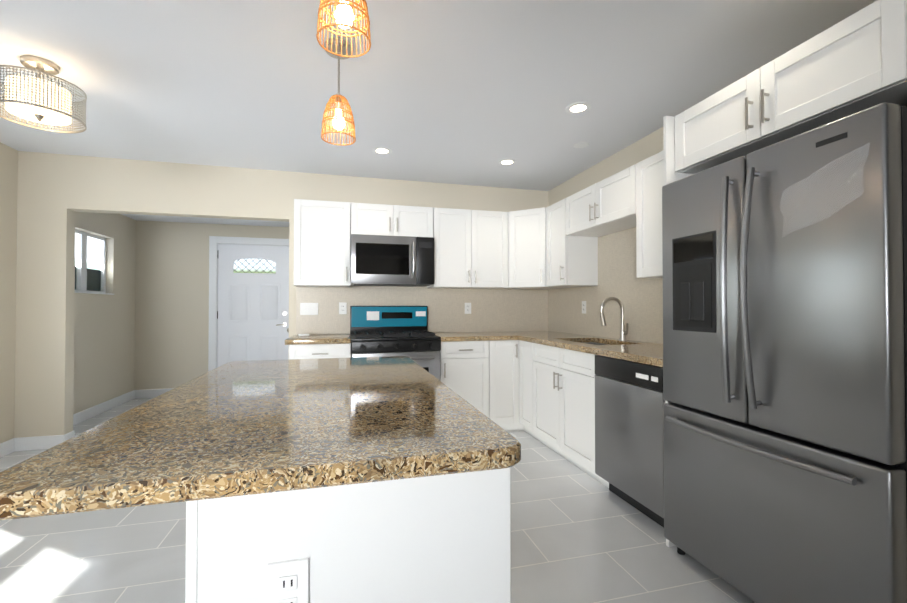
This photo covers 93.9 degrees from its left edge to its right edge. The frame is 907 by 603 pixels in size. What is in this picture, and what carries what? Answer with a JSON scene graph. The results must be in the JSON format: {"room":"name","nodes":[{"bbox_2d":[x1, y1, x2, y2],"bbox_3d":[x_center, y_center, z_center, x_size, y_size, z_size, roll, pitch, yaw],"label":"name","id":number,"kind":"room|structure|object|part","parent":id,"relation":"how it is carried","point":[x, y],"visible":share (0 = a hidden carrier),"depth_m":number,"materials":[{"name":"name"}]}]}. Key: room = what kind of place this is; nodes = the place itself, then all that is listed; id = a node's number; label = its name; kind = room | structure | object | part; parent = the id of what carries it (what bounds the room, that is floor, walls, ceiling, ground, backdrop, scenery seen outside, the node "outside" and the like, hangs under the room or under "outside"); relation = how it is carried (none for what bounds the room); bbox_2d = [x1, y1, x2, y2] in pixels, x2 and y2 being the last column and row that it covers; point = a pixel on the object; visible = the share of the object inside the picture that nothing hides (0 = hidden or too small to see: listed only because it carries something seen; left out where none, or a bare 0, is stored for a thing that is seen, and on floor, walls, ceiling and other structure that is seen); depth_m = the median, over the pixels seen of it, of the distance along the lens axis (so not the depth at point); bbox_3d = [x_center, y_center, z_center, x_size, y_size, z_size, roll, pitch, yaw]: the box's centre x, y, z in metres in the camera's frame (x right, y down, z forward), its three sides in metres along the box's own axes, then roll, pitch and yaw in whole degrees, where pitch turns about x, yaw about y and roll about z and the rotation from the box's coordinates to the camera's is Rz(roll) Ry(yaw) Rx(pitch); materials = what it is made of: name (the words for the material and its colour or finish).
{"room":"kitchen","nodes":[
{"label":"kitchen","id":0,"kind":"room"},
{"bbox_2d":[0,142,135,442],"bbox_3d":[-2.959,-0.043,0.828,0.120,2.465,9.800,0,-1,-15],"label":"wall","id":1,"kind":"structure","parent":0,"point":[104,342],"depth_m":4.52,"materials":[{"name":"beige paint"}]},
{"bbox_2d":[0,438,14,457],"bbox_3d":[-2.634,1.122,-0.166,0.013,0.110,7.500,0,-1,-15],"label":"baseboard","id":2,"kind":"structure","parent":1,"relation":"attached to","point":[7,447],"depth_m":3.37,"materials":[{"name":"white wood"}]},
{"bbox_2d":[75,229,113,294],"bbox_3d":[-3.909,-0.414,4.492,0.127,0.656,0.916,0,-1,-15],"label":"alcove window","id":3,"kind":"structure","parent":1,"relation":"in","point":[90,247],"depth_m":4.65,"materials":[{"name":"white"}]},
{"bbox_2d":[73,390,134,425],"bbox_3d":[-3.861,1.182,4.515,0.013,0.110,1.940,0,-1,-15],"label":"baseboard","id":4,"kind":"structure","parent":1,"relation":"attached to","point":[81,416],"depth_m":4.69,"materials":[{"name":"white wood"}]},
{"bbox_2d":[122,214,288,226],"bbox_3d":[-2.851,-1.110,4.809,2.100,0.100,1.940,0,-1,-15],"label":"ceiling","id":5,"kind":"structure","parent":0,"point":[206,220],"depth_m":5.49,"materials":[{"name":"white paint"}]},
{"bbox_2d":[134,220,288,389],"bbox_3d":[-3.054,0.021,5.806,2.220,2.465,0.120,0,-1,-15],"label":"wall","id":6,"kind":"structure","parent":0,"point":[171,301],"depth_m":5.58,"materials":[{"name":"beige paint"}]},
{"bbox_2d":[135,388,173,398],"bbox_3d":[-3.688,1.195,5.557,0.815,0.110,0.013,0,-1,-15],"label":"baseboard","id":7,"kind":"structure","parent":6,"relation":"attached to","point":[147,393],"depth_m":5.49,"materials":[{"name":"white wood"}]},
{"bbox_2d":[208,236,288,371],"bbox_3d":[-2.755,0.188,5.874,1.119,2.132,0.136,0,-1,-15],"label":"door frame","id":8,"kind":"structure","parent":6,"relation":"attached to","point":[214,241],"depth_m":5.69,"materials":[{"name":"white wood"}]},
{"bbox_2d":[217,244,288,366],"bbox_3d":[-2.750,0.231,5.833,0.931,2.022,0.098,0,-1,-15],"label":"front door","id":9,"kind":"structure","parent":6,"relation":"in","point":[253,304],"depth_m":5.84,"materials":[{"name":"white wood"}]},
{"bbox_2d":[14,151,547,437],"bbox_3d":[-1.226,-0.001,4.156,4.920,2.465,0.120,0,-1,-15],"label":"wall","id":10,"kind":"structure","parent":0,"point":[44,342],"depth_m":3.64,"materials":[{"name":"beige paint"}]},
{"bbox_2d":[15,433,67,450],"bbox_3d":[-3.404,1.169,3.500,0.323,0.110,0.017,0,-1,-15],"label":"baseboard","id":11,"kind":"structure","parent":10,"relation":"attached to","point":[27,444],"depth_m":3.49,"materials":[{"name":"white wood"}]},
{"bbox_2d":[294,199,350,286],"bbox_3d":[-1.205,-0.521,3.916,0.485,0.760,0.362,0,-1,-15],"label":"upper cabinet","id":12,"kind":"object","parent":10,"relation":"attached to","point":[321,243],"visible":1,"depth_m":3.78,"materials":[{"name":"white wood"}]},
{"bbox_2d":[350,202,432,238],"bbox_3d":[-0.598,-0.752,4.078,0.764,0.295,0.362,0,-1,-15],"label":"upper cabinet","id":13,"kind":"object","parent":10,"relation":"attached to","point":[387,220],"visible":0.83,"depth_m":3.93,"materials":[{"name":"white wood"}]},
{"bbox_2d":[350,234,433,286],"bbox_3d":[-0.588,-0.376,4.024,0.758,0.444,0.459,0,-1,-15],"label":"microwave","id":14,"kind":"object","parent":13,"relation":"attached to","point":[380,260],"visible":1,"depth_m":3.86,"materials":[{"name":"silver metal"}]},
{"bbox_2d":[296,287,547,334],"bbox_3d":[-0.220,0.092,4.349,2.629,0.453,0.008,0,-1,-15],"label":"tile backsplash","id":15,"kind":"structure","parent":10,"relation":"attached to","point":[492,310],"depth_m":4.38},
{"bbox_2d":[300,303,317,314],"bbox_3d":[-1.376,0.070,4.035,0.164,0.116,0.013,0,-1,-15],"label":"switch plate","id":16,"kind":"object","parent":15,"relation":"attached to","point":[308,308],"visible":1,"depth_m":4.04,"materials":[{"name":"white plastic"}]},
{"bbox_2d":[339,302,346,313],"bbox_3d":[-1.077,0.067,4.117,0.072,0.116,0.007,0,-1,-15],"label":"electrical outlet","id":17,"kind":"object","parent":15,"relation":"attached to","point":[342,307],"visible":1,"depth_m":4.12,"materials":[{"name":"white plastic"}]},
{"bbox_2d":[465,303,470,313],"bbox_3d":[0.152,0.071,4.439,0.072,0.116,0.007,0,-1,-15],"label":"electrical outlet","id":18,"kind":"object","parent":15,"relation":"attached to","point":[467,308],"visible":1,"depth_m":4.44,"materials":[{"name":"white plastic"}]},
{"bbox_2d":[427,207,507,288],"bbox_3d":[0.140,-0.517,4.268,0.757,0.760,0.362,0,-1,-15],"label":"upper cabinet","id":19,"kind":"object","parent":10,"relation":"attached to","point":[470,249],"visible":1,"depth_m":4.13,"materials":[{"name":"white wood"}]},
{"bbox_2d":[501,207,573,289],"bbox_3d":[0.834,-0.516,4.323,0.607,0.760,0.607,0,-1,-15],"label":"upper cabinet","id":20,"kind":"object","parent":10,"relation":"attached to","point":[542,288],"depth_m":4.13,"materials":[{"name":"white wood"}]},
{"bbox_3d":[0.720,-0.518,4.125,0.271,0.757,0.276,0,-1,-15],"label":"corner wall cabinet door","id":21,"kind":"part","parent":20,"relation":"part of","materials":[{"name":"white wood"}]},
{"bbox_2d":[0,398,754,602],"bbox_3d":[0.146,1.250,1.625,6.540,0.100,9.800,0,-1,-15],"label":"floor","id":22,"kind":"structure","parent":0,"point":[578,535],"depth_m":2.04,"materials":[{"name":"tile"}]},
{"bbox_2d":[289,343,350,358],"bbox_3d":[-1.168,0.790,3.756,0.485,0.874,0.657,0,-1,-15],"label":"base cabinet","id":23,"kind":"object","parent":22,"relation":"on","point":[310,351],"visible":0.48,"depth_m":3.48,"materials":[{"name":"white wood"}]},
{"bbox_2d":[285,334,350,344],"bbox_3d":[-1.185,0.332,3.765,0.514,0.040,0.642,0,-1,-15],"label":"countertop","id":24,"kind":"structure","parent":23,"relation":"on","point":[314,338],"depth_m":3.50,"materials":[{"name":"stone"}]},
{"bbox_2d":[185,467,510,602],"bbox_3d":[-0.365,0.769,1.540,0.595,0.859,1.559,0,-1,-15],"label":"kitchen island","id":25,"kind":"object","parent":22,"relation":"on","point":[446,538],"visible":0.65,"depth_m":0.79,"materials":[{"name":"white wood"}]},
{"bbox_2d":[0,356,520,519],"bbox_3d":[-0.500,0.318,1.510,0.925,0.040,1.622,0,-1,-15],"label":"island countertop","id":26,"kind":"structure","parent":25,"relation":"on","point":[235,428],"depth_m":0.88,"materials":[{"name":"stone"}]},
{"bbox_2d":[350,306,440,380],"bbox_3d":[-0.550,0.633,3.869,0.758,1.190,0.716,0,-1,-15],"label":"range","id":27,"kind":"object","parent":22,"relation":"on","point":[382,331],"visible":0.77,"depth_m":3.70,"materials":[{"name":"black metal"}]},
{"bbox_2d":[440,341,488,417],"bbox_3d":[0.030,0.794,4.070,0.452,0.874,0.657,0,-1,-15],"label":"base cabinet","id":28,"kind":"object","parent":22,"relation":"on","point":[464,369],"visible":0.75,"depth_m":3.80,"materials":[{"name":"white wood"}]},
{"bbox_2d":[488,340,542,442],"bbox_3d":[0.725,0.795,4.120,0.912,0.874,0.912,0,-1,-15],"label":"base cabinet","id":29,"kind":"object","parent":22,"relation":"on","point":[510,427],"depth_m":3.88,"materials":[{"name":"white wood"}]},
{"bbox_2d":[435,332,515,341],"bbox_3d":[0.146,0.337,4.114,0.694,0.040,0.642,0,-1,-15],"label":"countertop","id":30,"kind":"structure","parent":29,"relation":"on","point":[445,336],"depth_m":3.87,"materials":[{"name":"stone"}]},
{"bbox_3d":[0.469,0.739,3.875,0.290,0.761,0.055,0,-1,-15],"label":"corner base cabinet door","id":31,"kind":"part","parent":29,"relation":"part of","materials":[{"name":"white wood"}]},
{"bbox_3d":[0.653,0.738,3.782,0.019,0.761,0.290,0,-1,-15],"label":"corner base cabinet door","id":32,"kind":"part","parent":29,"relation":"part of","materials":[{"name":"white wood"}]},
{"bbox_2d":[502,331,662,366],"bbox_3d":[1.041,0.327,3.393,0.672,0.040,2.490,0,-1,-15],"label":"countertop","id":33,"kind":"structure","parent":29,"relation":"on","point":[648,353],"depth_m":2.97,"materials":[{"name":"stone"}]},
{"bbox_2d":[600,297,627,340],"bbox_3d":[1.258,0.135,3.298,0.233,0.341,0.105,0,-1,-15],"label":"faucet","id":34,"kind":"object","parent":33,"relation":"on","point":[623,333],"visible":1,"depth_m":3.31,"materials":[{"name":"silver metal"}]},
{"bbox_2d":[533,342,608,487],"bbox_3d":[1.083,0.784,3.258,0.657,0.874,0.932,0,-1,-15],"label":"base cabinet","id":35,"kind":"object","parent":22,"relation":"on","point":[564,403],"visible":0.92,"depth_m":3.11,"materials":[{"name":"white wood"}]},
{"bbox_2d":[595,355,664,527],"bbox_3d":[1.284,0.777,2.514,0.621,0.868,0.600,0,-1,-15],"label":"dishwasher","id":36,"kind":"object","parent":22,"relation":"on","point":[629,439],"visible":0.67,"depth_m":2.38,"materials":[{"name":"silver metal"}]},
{"bbox_2d":[663,116,692,546],"bbox_3d":[1.369,0.142,2.182,0.652,2.130,0.018,0,-1,-15],"label":"panel","id":37,"kind":"object","parent":22,"relation":"on","point":[671,175],"visible":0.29,"depth_m":2.11,"materials":[{"name":"white wood"}]},
{"bbox_2d":[662,102,906,602],"bbox_3d":[1.431,0.313,1.720,0.757,1.775,0.892,0,-1,-15],"label":"refrigerator","id":38,"kind":"object","parent":22,"relation":"on","point":[785,410],"visible":1,"depth_m":1.47,"materials":[{"name":"silver metal"}]},
{"bbox_2d":[780,146,868,235],"bbox_3d":[1.185,-0.348,1.375,0.028,0.244,0.267,0,-1,-15],"label":"film","id":39,"kind":"object","parent":38,"relation":"attached to","point":[823,190],"visible":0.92,"depth_m":1.36,"materials":[{"name":"white"}]},
{"bbox_2d":[0,0,876,190],"bbox_3d":[0.146,-1.325,1.658,6.540,0.120,9.800,0,-1,-15],"label":"ceiling","id":40,"kind":"structure","parent":0,"point":[468,92],"depth_m":2.35,"materials":[{"name":"white paint"}]},
{"bbox_2d":[0,55,86,132],"bbox_3d":[-2.184,-1.104,2.234,0.376,0.306,0.376,0,-1,-15],"label":"drum pendant light","id":41,"kind":"object","parent":40,"relation":"hanging from","point":[39,99],"visible":1,"depth_m":2.18,"materials":[{"name":"silver metal"}]},
{"bbox_2d":[321,38,355,145],"bbox_3d":[-0.566,-1.028,2.085,0.166,0.460,0.166,0,-1,-15],"label":"pendant light","id":42,"kind":"object","parent":40,"relation":"hanging from","point":[339,121],"visible":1,"depth_m":2.06,"materials":[{"name":"orange wicker"}]},
{"bbox_2d":[316,0,370,57],"bbox_3d":[-0.341,-1.038,1.322,0.166,0.460,0.166,0,-1,-15],"label":"pendant light","id":43,"kind":"object","parent":40,"relation":"hanging from","point":[345,16],"visible":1,"depth_m":1.31,"materials":[{"name":"orange wicker"}]},
{"bbox_2d":[372,147,391,154],"bbox_3d":[-0.588,-1.239,3.485,0.160,0.004,0.160,0,-1,-15],"label":"recessed light","id":44,"kind":"object","parent":40,"relation":"in","point":[381,150],"visible":1,"depth_m":3.47,"materials":[{"name":"white plastic"}]},
{"bbox_2d":[498,159,515,165],"bbox_3d":[0.476,-1.236,3.759,0.160,0.004,0.160,0,-1,-15],"label":"recessed light","id":45,"kind":"object","parent":40,"relation":"in","point":[505,162],"visible":1,"depth_m":3.76,"materials":[{"name":"white"}]},
{"bbox_2d":[565,102,590,113],"bbox_3d":[0.806,-1.249,2.738,0.160,0.004,0.160,0,-1,-15],"label":"recessed light","id":46,"kind":"object","parent":40,"relation":"in","point":[578,107],"visible":1,"depth_m":2.74,"materials":[{"name":"white"}]},
{"bbox_2d":[573,142,588,147],"bbox_3d":[1.010,-1.240,3.361,0.124,0.006,0.124,0,-1,-15],"label":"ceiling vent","id":47,"kind":"object","parent":40,"relation":"in","point":[580,144],"visible":1,"depth_m":3.35,"materials":[{"name":"white"}]},
{"bbox_2d":[548,127,662,340],"bbox_3d":[1.544,-0.015,3.052,0.120,2.465,3.420,0,-1,-15],"label":"wall","id":48,"kind":"structure","parent":0,"point":[645,147],"depth_m":3.60,"materials":[{"name":"beige paint"}]},
{"bbox_2d":[547,198,597,286],"bbox_3d":[1.073,-0.521,3.893,0.362,0.760,0.340,0,-1,-15],"label":"upper cabinet","id":49,"kind":"object","parent":48,"relation":"attached to","point":[572,261],"visible":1,"depth_m":3.75,"materials":[{"name":"white wood"}]},
{"bbox_2d":[566,164,635,236],"bbox_3d":[1.233,-0.744,3.288,0.362,0.330,0.912,0,-1,-15],"label":"upper cabinet","id":50,"kind":"object","parent":48,"relation":"attached to","point":[606,206],"visible":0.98,"depth_m":3.19,"materials":[{"name":"white wood"}]},
{"bbox_2d":[548,227,662,343],"bbox_3d":[1.367,-0.134,3.469,0.008,0.883,2.460,0,-1,-15],"label":"tile backsplash","id":51,"kind":"structure","parent":48,"relation":"attached to","point":[555,310],"depth_m":3.52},
{"bbox_2d":[582,301,585,313],"bbox_3d":[1.225,0.055,3.975,0.007,0.116,0.072,0,-1,-15],"label":"electrical outlet","id":52,"kind":"object","parent":51,"relation":"attached to","point":[584,307],"visible":1,"depth_m":3.96,"materials":[{"name":"white plastic"}]},
{"bbox_2d":[636,150,663,278],"bbox_3d":[1.393,-0.537,2.674,0.362,0.760,0.345,0,-1,-15],"label":"upper cabinet","id":53,"kind":"object","parent":48,"relation":"attached to","point":[649,178],"visible":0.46,"depth_m":2.69,"materials":[{"name":"white wood"}]},
{"bbox_2d":[675,0,906,173],"bbox_3d":[1.491,-0.789,1.750,0.642,0.280,0.896,0,-1,-15],"label":"upper cabinet","id":54,"kind":"object","parent":48,"relation":"attached to","point":[856,62],"visible":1,"depth_m":1.52,"materials":[{"name":"white wood"}]}
]}

